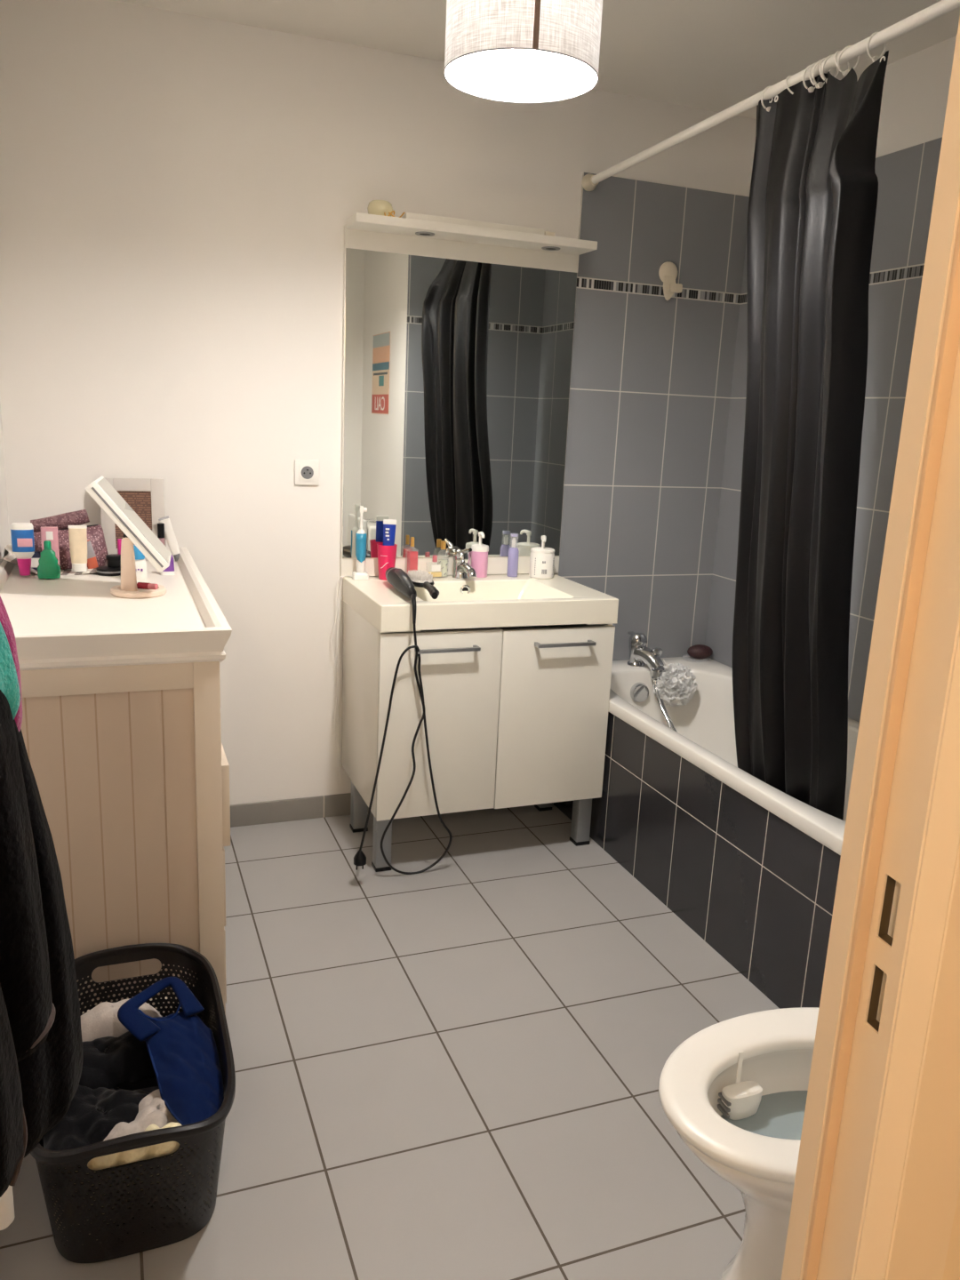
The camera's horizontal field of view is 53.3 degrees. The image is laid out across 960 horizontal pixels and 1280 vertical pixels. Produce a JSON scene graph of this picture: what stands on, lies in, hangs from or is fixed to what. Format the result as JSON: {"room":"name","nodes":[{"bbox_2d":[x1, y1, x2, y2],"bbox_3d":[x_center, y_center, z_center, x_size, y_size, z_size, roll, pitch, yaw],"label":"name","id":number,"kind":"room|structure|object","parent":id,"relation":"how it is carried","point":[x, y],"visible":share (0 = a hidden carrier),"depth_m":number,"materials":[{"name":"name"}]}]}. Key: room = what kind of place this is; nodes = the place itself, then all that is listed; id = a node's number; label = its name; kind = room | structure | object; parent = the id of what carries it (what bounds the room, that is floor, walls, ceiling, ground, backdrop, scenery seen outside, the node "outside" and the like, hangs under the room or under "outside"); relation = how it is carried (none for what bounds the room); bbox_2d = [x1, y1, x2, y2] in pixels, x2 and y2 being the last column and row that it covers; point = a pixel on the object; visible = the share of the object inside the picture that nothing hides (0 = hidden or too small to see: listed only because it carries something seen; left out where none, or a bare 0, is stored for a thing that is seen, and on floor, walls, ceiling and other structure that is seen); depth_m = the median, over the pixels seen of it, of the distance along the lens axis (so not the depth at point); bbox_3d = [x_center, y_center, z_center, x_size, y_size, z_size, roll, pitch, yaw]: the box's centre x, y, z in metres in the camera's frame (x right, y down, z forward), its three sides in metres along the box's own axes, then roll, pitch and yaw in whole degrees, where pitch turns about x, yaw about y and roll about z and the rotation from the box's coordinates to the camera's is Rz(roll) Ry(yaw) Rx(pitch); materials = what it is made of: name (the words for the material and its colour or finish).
{"room":"bathroom","nodes":[
{"label":"bathroom","id":0,"kind":"room"},
{"bbox_2d":[0,400,9,564],"bbox_3d":[-0.948,-0.227,1.537,0.100,2.460,2.680,-2,14,-21],"label":"wall","id":1,"kind":"structure","parent":0,"point":[4,535],"depth_m":2.70,"materials":[{"name":"white paint"}]},
{"bbox_2d":[0,1184,14,1230],"bbox_3d":[-0.534,0.369,0.846,0.133,0.850,0.530,-2,14,-21],"label":"towel radiator","id":2,"kind":"object","parent":1,"relation":"attached to","point":[6,1200],"visible":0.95,"depth_m":1.17,"materials":[{"name":"white metal"}]},
{"bbox_2d":[0,621,20,719],"bbox_3d":[-0.486,0.014,0.869,0.119,0.155,0.104,-2,14,-21],"label":"bath towel","id":3,"kind":"object","parent":2,"relation":"hanging from","point":[9,682],"visible":0.8,"depth_m":0.89,"materials":[{"name":"teal fabric"}]},
{"bbox_2d":[0,596,22,731],"bbox_3d":[-0.539,0.008,0.994,0.109,0.225,0.153,-2,14,-21],"label":"bath towel","id":4,"kind":"object","parent":2,"relation":"hanging from","point":[4,620],"visible":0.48,"depth_m":1.00,"materials":[{"name":"pink fabric"}]},
{"bbox_2d":[0,689,82,1197],"bbox_3d":[-0.502,0.304,0.925,0.164,0.587,0.488,-1,13,-13],"label":"bathrobe","id":5,"kind":"object","parent":2,"relation":"hanging from","point":[41,1041],"visible":0.99,"depth_m":0.91,"materials":[{"name":"black fabric"}]},
{"bbox_2d":[0,0,756,804],"bbox_3d":[-0.242,-0.596,3.254,2.669,2.460,0.100,-2,14,-21],"label":"wall","id":6,"kind":"structure","parent":0,"point":[179,192],"depth_m":2.89,"materials":[{"name":"white paint"}]},
{"bbox_2d":[230,792,371,827],"bbox_3d":[-0.593,0.588,3.353,1.790,0.079,0.011,-2,14,-21],"label":"baseboard","id":7,"kind":"structure","parent":6,"relation":"attached to","point":[331,805],"depth_m":3.32,"materials":[{"name":"tile"}]},
{"bbox_2d":[294,459,319,485],"bbox_3d":[-0.556,-0.538,3.078,0.080,0.080,0.021,-2,14,-21],"label":"wall socket","id":8,"kind":"object","parent":6,"relation":"attached to","point":[306,471],"visible":1,"depth_m":3.08,"materials":[{"name":"white plastic"}]},
{"bbox_2d":[340,212,597,576],"bbox_3d":[-0.044,-0.753,3.153,0.800,1.109,0.151,-2,14,-21],"label":"bathroom mirror","id":9,"kind":"object","parent":6,"relation":"attached to","point":[458,340],"visible":0.99,"depth_m":3.18,"materials":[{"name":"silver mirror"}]},
{"bbox_2d":[367,200,405,217],"bbox_3d":[-0.289,-1.304,2.909,0.107,0.050,0.078,-2,14,-21],"label":"tealight holder","id":10,"kind":"object","parent":9,"relation":"on","point":[378,207],"visible":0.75,"depth_m":2.87,"materials":[{"name":"beige ceramic"}]},
{"bbox_2d":[367,200,392,216],"bbox_3d":[-0.303,-1.303,2.904,0.078,0.050,0.078,-2,14,-21],"label":"bowl","id":11,"kind":"object","parent":10,"relation":"on","point":[378,207],"depth_m":2.87,"materials":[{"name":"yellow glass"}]},
{"bbox_2d":[415,231,434,236],"bbox_3d":[-0.171,-1.257,2.964,0.062,0.003,0.062,-2,14,-21],"label":"spotlight","id":12,"kind":"object","parent":9,"relation":"on","point":[417,233],"depth_m":2.95,"materials":[{"name":"black plastic"}]},
{"bbox_2d":[346,212,597,255],"bbox_3d":[-0.015,-1.278,3.020,0.798,0.025,0.128,-2,14,-21],"label":"shelf","id":13,"kind":"object","parent":9,"relation":"attached to","point":[359,224],"depth_m":3.00,"materials":[{"name":"white wood"}]},
{"bbox_2d":[402,212,554,236],"bbox_3d":[0.002,-1.313,3.048,0.507,0.031,0.038,-2,14,-21],"label":"tube","id":14,"kind":"object","parent":9,"relation":"on","point":[407,215],"visible":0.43,"depth_m":3.02,"materials":[{"name":"beige plastic"}]},
{"bbox_2d":[541,246,560,250],"bbox_3d":[0.231,-1.275,3.117,0.062,0.003,0.062,-2,14,-21],"label":"spotlight","id":15,"kind":"object","parent":9,"relation":"on","point":[546,248],"depth_m":3.11,"materials":[{"name":"black plastic"}]},
{"bbox_2d":[556,172,749,660],"bbox_3d":[0.608,-0.496,3.553,0.676,2.205,0.008,-2,14,-21],"label":"tiled wall","id":16,"kind":"structure","parent":6,"relation":"attached to","point":[652,374],"depth_m":3.46,"materials":[{"name":"grey tile"}]},
{"bbox_2d":[658,261,682,300],"bbox_3d":[0.670,-1.259,3.352,0.074,0.131,0.053,-2,14,-21],"label":"hook","id":17,"kind":"object","parent":16,"relation":"attached to","point":[668,272],"visible":1,"depth_m":3.35,"materials":[{"name":"beige plastic"}]},
{"bbox_2d":[581,0,959,191],"bbox_3d":[0.678,-1.342,2.386,0.054,0.091,1.776,-2,14,-21],"label":"shower rod","id":18,"kind":"object","parent":16,"relation":"attached to","point":[589,181],"visible":1,"depth_m":2.28,"materials":[{"name":"white plastic"}]},
{"bbox_2d":[760,85,771,111],"bbox_3d":[0.703,-1.314,2.324,0.048,0.056,0.013,-3,14,-23],"label":"curtain ring","id":19,"kind":"object","parent":18,"relation":"hanging from","point":[767,108],"visible":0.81,"depth_m":2.32,"materials":[{"name":"white plastic"}]},
{"bbox_2d":[784,75,793,94],"bbox_3d":[0.735,-1.296,2.241,0.046,0.052,0.028,2,13,-3],"label":"curtain ring","id":20,"kind":"object","parent":18,"relation":"hanging from","point":[788,77],"visible":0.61,"depth_m":2.23,"materials":[{"name":"white plastic"}]},
{"bbox_2d":[802,64,815,92],"bbox_3d":[0.757,-1.282,2.186,0.048,0.056,0.010,-3,14,-22],"label":"curtain ring","id":21,"kind":"object","parent":18,"relation":"hanging from","point":[810,89],"visible":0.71,"depth_m":2.18,"materials":[{"name":"white plastic"}]},
{"bbox_2d":[732,50,888,820],"bbox_3d":[0.734,-0.417,2.319,0.250,1.782,0.560,-2,14,-21],"label":"shower curtain","id":22,"kind":"object","parent":18,"relation":"hanging from","point":[812,202],"visible":0.94,"depth_m":2.21,"materials":[{"name":"black fabric"}]},
{"bbox_2d":[808,62,826,88],"bbox_3d":[0.765,-1.278,2.166,0.048,0.056,0.010,-2,14,-19],"label":"curtain ring","id":23,"kind":"object","parent":18,"relation":"hanging from","point":[814,63],"visible":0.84,"depth_m":2.16,"materials":[{"name":"white plastic"}]},
{"bbox_2d":[812,59,831,87],"bbox_3d":[0.768,-1.276,2.156,0.048,0.056,0.016,-3,14,-24],"label":"curtain ring","id":24,"kind":"object","parent":18,"relation":"hanging from","point":[820,84],"visible":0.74,"depth_m":2.16,"materials":[{"name":"white plastic"}]},
{"bbox_2d":[818,56,836,83],"bbox_3d":[0.776,-1.271,2.136,0.048,0.056,0.013,-2,14,-19],"label":"curtain ring","id":25,"kind":"object","parent":18,"relation":"hanging from","point":[823,59],"visible":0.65,"depth_m":2.13,"materials":[{"name":"white plastic"}]},
{"bbox_2d":[821,54,840,80],"bbox_3d":[0.780,-1.269,2.127,0.048,0.055,0.021,-4,15,-26],"label":"curtain ring","id":26,"kind":"object","parent":18,"relation":"hanging from","point":[829,56],"visible":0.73,"depth_m":2.12,"materials":[{"name":"white plastic"}]},
{"bbox_2d":[834,50,849,76],"bbox_3d":[0.793,-1.262,2.095,0.048,0.054,0.023,-4,15,-26],"label":"curtain ring","id":27,"kind":"object","parent":18,"relation":"hanging from","point":[837,52],"visible":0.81,"depth_m":2.09,"materials":[{"name":"white plastic"}]},
{"bbox_2d":[837,45,859,74],"bbox_3d":[0.800,-1.258,2.078,0.046,0.053,0.026,-3,14,-21],"label":"curtain ring","id":28,"kind":"object","parent":18,"relation":"hanging from","point":[846,71],"visible":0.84,"depth_m":2.08,"materials":[{"name":"white plastic"}]},
{"bbox_2d":[866,31,886,62],"bbox_3d":[0.829,-1.240,2.002,0.048,0.056,0.011,-3,14,-23],"label":"curtain ring","id":29,"kind":"object","parent":18,"relation":"hanging from","point":[875,58],"visible":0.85,"depth_m":2.00,"materials":[{"name":"white plastic"}]},
{"bbox_2d":[0,803,779,1279],"bbox_3d":[0.542,1.189,1.399,2.669,0.100,4.835,-2,14,-21],"label":"floor","id":30,"kind":"structure","parent":0,"point":[452,1069],"depth_m":2.11,"materials":[{"name":"tile"}]},
{"bbox_2d":[0,547,231,1032],"bbox_3d":[-0.967,0.319,2.495,0.500,0.959,1.174,-2,14,-21],"label":"dresser","id":31,"kind":"object","parent":30,"relation":"on","point":[121,728],"visible":0.7,"depth_m":1.99,"materials":[{"name":"white paint"}]},
{"bbox_2d":[10,522,34,575],"bbox_3d":[-1.207,-0.239,2.530,0.055,0.137,0.040,-2,14,-21],"label":"squeeze bottle","id":32,"kind":"object","parent":31,"relation":"on","point":[21,533],"visible":1,"depth_m":2.51,"materials":[{"name":"white plastic"}]},
{"bbox_2d":[37,540,60,578],"bbox_3d":[-1.142,-0.214,2.532,0.056,0.098,0.042,-2,14,-21],"label":"bottle","id":33,"kind":"object","parent":31,"relation":"on","point":[48,567],"visible":1,"depth_m":2.52,"materials":[{"name":"green plastic"}]},
{"bbox_2d":[1,544,106,575],"bbox_3d":[-1.189,-0.230,2.711,0.292,0.056,0.260,-2,14,-21],"label":"striped cloth","id":34,"kind":"object","parent":31,"relation":"on","point":[11,557],"visible":0.23,"depth_m":2.62,"materials":[{"name":"fabric"}]},
{"bbox_2d":[31,551,40,570],"bbox_3d":[-1.212,-0.217,2.611,0.037,0.050,0.029,-2,14,-21],"label":"bottle","id":35,"kind":"object","parent":34,"relation":"on","point":[36,556],"visible":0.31,"depth_m":2.60,"materials":[{"name":"white plastic"}]},
{"bbox_2d":[40,526,59,564],"bbox_3d":[-1.171,-0.248,2.608,0.042,0.118,0.026,-2,14,-21],"label":"box","id":36,"kind":"object","parent":34,"relation":"on","point":[47,532],"visible":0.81,"depth_m":2.59,"materials":[{"name":"pink cardboard"}]},
{"bbox_2d":[33,524,108,569],"bbox_3d":[-1.174,-0.267,2.708,0.225,0.123,0.114,-2,14,-21],"label":"bag","id":37,"kind":"object","parent":34,"relation":"on","point":[95,534],"visible":0.39,"depth_m":2.69,"materials":[{"name":"fabric"}]},
{"bbox_2d":[30,509,89,532],"bbox_3d":[-1.183,-0.336,2.697,0.155,0.068,0.046,-2,14,-21],"label":"pouch","id":38,"kind":"object","parent":37,"relation":"on","point":[78,517],"visible":0.78,"depth_m":2.68,"materials":[{"name":"fabric"}]},
{"bbox_2d":[67,525,87,571],"bbox_3d":[-1.099,-0.251,2.619,0.047,0.126,0.027,-2,14,-21],"label":"tube","id":39,"kind":"object","parent":34,"relation":"on","point":[77,534],"visible":1,"depth_m":2.61,"materials":[{"name":"white plastic"}]},
{"bbox_2d":[87,539,98,568],"bbox_3d":[-1.092,-0.238,2.667,0.050,0.083,0.017,-2,14,-21],"label":"tube","id":40,"kind":"object","parent":34,"relation":"on","point":[92,561],"visible":0.62,"depth_m":2.67,"materials":[{"name":"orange plastic"}]},
{"bbox_2d":[96,565,120,575],"bbox_3d":[-1.022,-0.192,2.648,0.075,0.020,0.074,-2,14,-21],"label":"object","id":41,"kind":"object","parent":34,"relation":"on","point":[102,571],"visible":0.8,"depth_m":2.62,"materials":[{"name":"black plastic"}]},
{"bbox_2d":[105,553,120,567],"bbox_3d":[-1.012,-0.219,2.648,0.041,0.032,0.041,-2,14,-21],"label":"jar","id":42,"kind":"object","parent":41,"relation":"on","point":[114,560],"visible":0.94,"depth_m":2.63,"materials":[{"name":"black plastic"}]},
{"bbox_2d":[117,538,121,554],"bbox_3d":[-1.013,-0.240,2.698,0.024,0.090,0.024,-2,14,-21],"label":"bottle","id":43,"kind":"object","parent":31,"relation":"on","point":[119,540],"visible":0.35,"depth_m":2.69,"materials":[{"name":"pink plastic"}]},
{"bbox_2d":[85,475,171,598],"bbox_3d":[-0.860,-0.253,2.359,0.182,0.284,0.191,-1,14,-16],"label":"mirror","id":44,"kind":"object","parent":31,"relation":"on","point":[136,532],"visible":0.95,"depth_m":2.33,"materials":[{"name":"plastic"}]},
{"bbox_2d":[136,582,158,589],"bbox_3d":[-0.829,-0.135,2.391,0.050,0.017,0.017,5,13,8],"label":"lipstick","id":45,"kind":"object","parent":44,"relation":"on","point":[140,585],"visible":1,"depth_m":2.38,"materials":[{"name":"red plastic"}]},
{"bbox_2d":[100,477,166,560],"bbox_3d":[-1.041,-0.360,2.873,0.180,0.248,0.058,-2,14,-21],"label":"picture frame","id":46,"kind":"object","parent":31,"relation":"on","point":[145,496],"visible":0.41,"depth_m":2.86,"materials":[{"name":"grey wood"}]},
{"bbox_2d":[114,490,151,548],"bbox_3d":[-1.038,-0.360,2.867,0.106,0.172,0.003,-2,7,-21],"label":"print","id":47,"kind":"object","parent":46,"relation":"attached to","point":[140,501],"depth_m":2.87},
{"bbox_2d":[133,544,147,580],"bbox_3d":[-0.920,-0.208,2.573,0.046,0.094,0.038,-2,14,-21],"label":"bottle","id":48,"kind":"object","parent":31,"relation":"on","point":[140,564],"visible":0.66,"depth_m":2.56,"materials":[{"name":"white plastic"}]},
{"bbox_2d":[157,523,164,544],"bbox_3d":[-0.952,-0.289,2.860,0.020,0.118,0.020,-2,14,-21],"label":"lip gloss","id":49,"kind":"object","parent":31,"relation":"on","point":[160,526],"visible":0.48,"depth_m":2.85,"materials":[{"name":"black plastic"}]},
{"bbox_2d":[160,554,175,575],"bbox_3d":[-0.875,-0.211,2.679,0.040,0.056,0.028,-2,14,-21],"label":"bottle","id":50,"kind":"object","parent":31,"relation":"on","point":[169,571],"visible":0.54,"depth_m":2.67,"materials":[{"name":"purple plastic"}]},
{"bbox_2d":[158,515,180,561],"bbox_3d":[-0.934,-0.305,2.885,0.065,0.138,0.020,-2,14,-21],"label":"tube","id":51,"kind":"object","parent":31,"relation":"on","point":[169,533],"visible":0.93,"depth_m":2.88,"materials":[{"name":"grey plastic"}]},
{"bbox_2d":[29,943,235,1263],"bbox_3d":[-0.641,0.843,1.764,0.345,0.297,0.578,-2,14,-21],"label":"laundry basket","id":52,"kind":"object","parent":30,"relation":"on","point":[147,1221],"visible":0.57,"depth_m":1.57,"materials":[{"name":"black plastic"}]},
{"bbox_2d":[43,1084,155,1207],"bbox_3d":[-0.622,0.841,1.696,0.288,0.103,0.348,-2,14,-21],"label":"clothing","id":53,"kind":"object","parent":52,"relation":"in","point":[92,1115],"visible":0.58,"depth_m":1.64,"materials":[{"name":"black fabric"}]},
{"bbox_2d":[79,1031,156,1089],"bbox_3d":[-0.689,0.783,1.795,0.228,0.087,0.160,-2,14,-21],"label":"garment","id":54,"kind":"object","parent":53,"relation":"on","point":[109,1062],"visible":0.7,"depth_m":1.76,"materials":[{"name":"black fabric"}]},
{"bbox_2d":[103,1088,179,1141],"bbox_3d":[-0.558,0.825,1.633,0.142,0.073,0.241,11,15,31],"label":"shirt","id":55,"kind":"object","parent":53,"relation":"on","point":[152,1108],"visible":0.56,"depth_m":1.61,"materials":[{"name":"white fabric"}]},
{"bbox_2d":[80,998,161,1041],"bbox_3d":[-0.721,0.749,1.877,0.212,0.078,0.113,-2,14,-21],"label":"sweater","id":56,"kind":"object","parent":52,"relation":"in","point":[102,1020],"visible":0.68,"depth_m":1.85,"materials":[{"name":"white fabric"}]},
{"bbox_2d":[51,1121,211,1240],"bbox_3d":[-0.565,0.895,1.567,0.251,0.229,0.104,-2,14,-21],"label":"garment","id":57,"kind":"object","parent":52,"relation":"in","point":[153,1151],"visible":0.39,"depth_m":1.51,"materials":[{"name":"fabric"}]},
{"bbox_2d":[117,976,223,1140],"bbox_3d":[-0.531,0.751,1.736,0.149,0.089,0.383,-8,17,-39],"label":"clothing","id":58,"kind":"object","parent":52,"relation":"in","point":[183,1052],"visible":0.86,"depth_m":1.74,"materials":[{"name":"blue fabric"}]},
{"bbox_2d":[341,600,615,871],"bbox_3d":[-0.024,0.289,3.210,0.774,0.778,0.519,-2,14,-21],"label":"vanity cabinet","id":59,"kind":"object","parent":30,"relation":"on","point":[516,716],"visible":0.88,"depth_m":2.99,"materials":[{"name":"white paint"}]},
{"bbox_2d":[342,573,618,632],"bbox_3d":[-0.012,-0.124,3.131,0.778,0.098,0.499,-2,14,-21],"label":"washbasin","id":60,"kind":"object","parent":59,"relation":"in","point":[493,600],"visible":0.95,"depth_m":2.98,"materials":[{"name":"white ceramic"}]},
{"bbox_2d":[352,505,368,580],"bbox_3d":[-0.391,-0.320,3.150,0.052,0.240,0.048,0,13,-13],"label":"electric toothbrush","id":61,"kind":"object","parent":60,"relation":"on","point":[360,574],"visible":1,"depth_m":3.14,"materials":[{"name":"white plastic"}]},
{"bbox_2d":[331,575,352,786],"bbox_3d":[-0.473,0.148,3.261,0.067,0.748,0.014,1,13,-6],"label":"lead","id":62,"kind":"object","parent":61,"relation":"hanging from","point":[345,575],"visible":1,"depth_m":3.25,"materials":[{"name":"white plastic"}]},
{"bbox_2d":[376,543,397,580],"bbox_3d":[-0.310,-0.260,3.182,0.067,0.116,0.067,-2,14,-21],"label":"tumbler","id":63,"kind":"object","parent":60,"relation":"on","point":[387,555],"visible":0.91,"depth_m":3.16,"materials":[{"name":"pink plastic"}]},
{"bbox_2d":[382,519,396,545],"bbox_3d":[-0.302,-0.304,3.175,0.044,0.193,0.028,-6,16,-33],"label":"toothpaste tube","id":64,"kind":"object","parent":63,"relation":"in","point":[389,525],"visible":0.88,"depth_m":3.15,"materials":[{"name":"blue plastic"}]},
{"bbox_2d":[353,567,452,874],"bbox_3d":[-0.280,0.250,3.009,0.318,0.925,0.414,-2,14,-21],"label":"hair styler","id":65,"kind":"object","parent":60,"relation":"on","point":[397,578],"visible":1,"depth_m":2.86,"materials":[{"name":"black plastic"}]},
{"bbox_2d":[407,536,417,571],"bbox_3d":[-0.230,-0.278,3.228,0.040,0.138,0.026,-5,15,-30],"label":"perfume bottle","id":66,"kind":"object","parent":60,"relation":"on","point":[412,556],"visible":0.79,"depth_m":3.22,"materials":[{"name":"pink glass"}]},
{"bbox_2d":[407,569,439,599],"bbox_3d":[-0.162,-0.176,3.004,0.080,0.042,0.327,-2,14,-21],"label":"hairbrush","id":67,"kind":"object","parent":60,"relation":"on","point":[420,579],"visible":0.98,"depth_m":3.03,"materials":[{"name":"black plastic"}]},
{"bbox_2d":[427,555,441,576],"bbox_3d":[-0.154,-0.249,3.252,0.054,0.077,0.026,-4,15,-27],"label":"perfume bottle","id":68,"kind":"object","parent":60,"relation":"on","point":[436,569],"visible":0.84,"depth_m":3.25,"materials":[{"name":"clear glass"}]},
{"bbox_2d":[437,540,447,576],"bbox_3d":[-0.127,-0.277,3.275,0.040,0.124,0.040,-2,14,-21],"label":"perfume bottle","id":69,"kind":"object","parent":60,"relation":"on","point":[444,563],"visible":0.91,"depth_m":3.27,"materials":[{"name":"clear glass"}]},
{"bbox_2d":[452,547,476,579],"bbox_3d":[-0.047,-0.260,3.238,0.059,0.114,0.154,-2,14,-21],"label":"faucet","id":70,"kind":"object","parent":60,"relation":"on","point":[462,569],"visible":1,"depth_m":3.25,"materials":[{"name":"silver metal"}]},
{"bbox_2d":[471,531,488,577],"bbox_3d":[0.000,-0.298,3.315,0.064,0.158,0.062,11,16,33],"label":"soap dispenser","id":71,"kind":"object","parent":60,"relation":"on","point":[479,553],"visible":0.93,"depth_m":3.30,"materials":[{"name":"pink plastic"}]},
{"bbox_2d":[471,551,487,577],"bbox_3d":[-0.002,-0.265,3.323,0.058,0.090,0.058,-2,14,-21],"label":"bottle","id":72,"kind":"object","parent":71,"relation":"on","point":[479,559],"depth_m":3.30,"materials":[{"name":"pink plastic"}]},
{"bbox_2d":[506,533,519,576],"bbox_3d":[0.117,-0.298,3.351,0.037,0.152,0.037,-2,14,-21],"label":"pump bottle","id":73,"kind":"object","parent":60,"relation":"on","point":[513,551],"visible":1,"depth_m":3.34,"materials":[{"name":"purple plastic"}]},
{"bbox_2d":[528,535,554,578],"bbox_3d":[0.220,-0.295,3.362,0.086,0.150,0.087,-2,14,-21],"label":"dispenser","id":74,"kind":"object","parent":60,"relation":"on","point":[541,558],"visible":1,"depth_m":3.33,"materials":[{"name":"white plastic"}]},
{"bbox_2d":[608,656,859,855],"bbox_3d":[0.878,0.471,2.919,0.682,0.399,1.774,-2,14,-21],"label":"bathtub","id":75,"kind":"object","parent":30,"relation":"on","point":[705,736],"visible":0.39,"depth_m":3.45,"materials":[{"name":"white ceramic"}]},
{"bbox_2d":[627,631,665,680],"bbox_3d":[0.620,0.059,3.568,0.074,0.159,0.194,-9,18,-41],"label":"mixer tap","id":76,"kind":"object","parent":75,"relation":"attached to","point":[640,655],"visible":0.99,"depth_m":3.55,"materials":[{"name":"silver metal"}]},
{"bbox_2d":[654,680,677,732],"bbox_3d":[0.753,0.355,3.409,0.176,0.352,0.370,-2,14,-21],"label":"shower hose","id":77,"kind":"object","parent":76,"relation":"hanging from","point":[662,707],"visible":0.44,"depth_m":3.49,"materials":[{"name":"silver metal"}]},
{"bbox_2d":[652,659,697,707],"bbox_3d":[0.719,0.160,3.530,0.170,0.180,0.164,-2,14,-21],"label":"bath pouf","id":78,"kind":"object","parent":76,"relation":"hanging from","point":[676,686],"visible":0.95,"depth_m":3.49,"materials":[{"name":"white plastic"}]},
{"bbox_2d":[552,711,840,1008],"bbox_3d":[0.573,0.561,2.822,0.019,0.478,1.790,-2,14,-21],"label":"bath panel","id":79,"kind":"object","parent":75,"relation":"attached to","point":[756,888],"visible":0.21,"depth_m":2.59,"materials":[{"name":"tile"}]},
{"bbox_3d":[0.840,0.072,3.723,0.116,0.012,0.080,-2,14,-21],"label":"soap dish","id":80,"kind":"object","parent":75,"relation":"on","visible":0},
{"bbox_2d":[687,644,712,658],"bbox_3d":[0.855,0.045,3.718,0.105,0.056,0.068,0,13,-9],"label":"soap","id":81,"kind":"object","parent":80,"relation":"in","point":[697,651],"visible":1,"depth_m":3.69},
{"bbox_2d":[658,1007,819,1279],"bbox_3d":[0.610,0.686,1.517,0.705,0.830,0.380,-2,14,-21],"label":"toilet","id":82,"kind":"object","parent":30,"relation":"on","point":[756,1154],"visible":0.41,"depth_m":1.51,"materials":[{"name":"white ceramic"}]},
{"bbox_2d":[717,1051,762,1119],"bbox_3d":[0.422,0.718,1.540,0.070,0.106,0.032,-2,14,-21],"label":"air freshener","id":83,"kind":"object","parent":82,"relation":"hanging from","point":[738,1100],"visible":1,"depth_m":1.53,"materials":[{"name":"white plastic"}]},
{"bbox_2d":[112,0,959,119],"bbox_3d":[0.291,-1.536,1.749,2.669,0.100,2.780,-2,14,-21],"label":"ceiling","id":84,"kind":"structure","parent":0,"point":[711,55],"depth_m":2.67,"materials":[{"name":"white paint"}]},
{"bbox_2d":[443,0,602,103],"bbox_3d":[0.089,-1.301,1.828,0.303,0.412,0.303,-2,14,-21],"label":"pendant lamp","id":85,"kind":"object","parent":84,"relation":"hanging from","point":[508,51],"visible":1,"depth_m":1.79,"materials":[{"name":"white fabric"}]},
{"bbox_2d":[857,35,956,158],"bbox_3d":[1.453,-0.330,2.447,0.100,2.460,2.690,-2,14,-21],"label":"wall","id":86,"kind":"structure","parent":0,"point":[916,89],"depth_m":2.73,"materials":[{"name":"white paint"}]},
{"bbox_2d":[705,136,942,722],"bbox_3d":[1.238,-0.305,2.861,0.008,2.205,1.782,-2,14,-21],"label":"tiled wall","id":87,"kind":"structure","parent":86,"relation":"attached to","point":[907,178],"depth_m":2.90,"materials":[{"name":"grey tile"}]},
{"bbox_2d":[876,880,959,1279],"bbox_3d":[0.519,-0.025,0.648,2.470,2.600,0.067,-2,14,-21],"label":"wall","id":88,"kind":"structure","parent":0,"point":[951,1270],"depth_m":0.64,"materials":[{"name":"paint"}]},
{"bbox_2d":[781,15,959,1279],"bbox_3d":[0.272,0.263,0.623,0.075,2.030,0.068,-2,14,-21],"label":"door frame","id":89,"kind":"structure","parent":88,"relation":"attached to","point":[876,1187],"depth_m":0.58,"materials":[{"name":"paint"}]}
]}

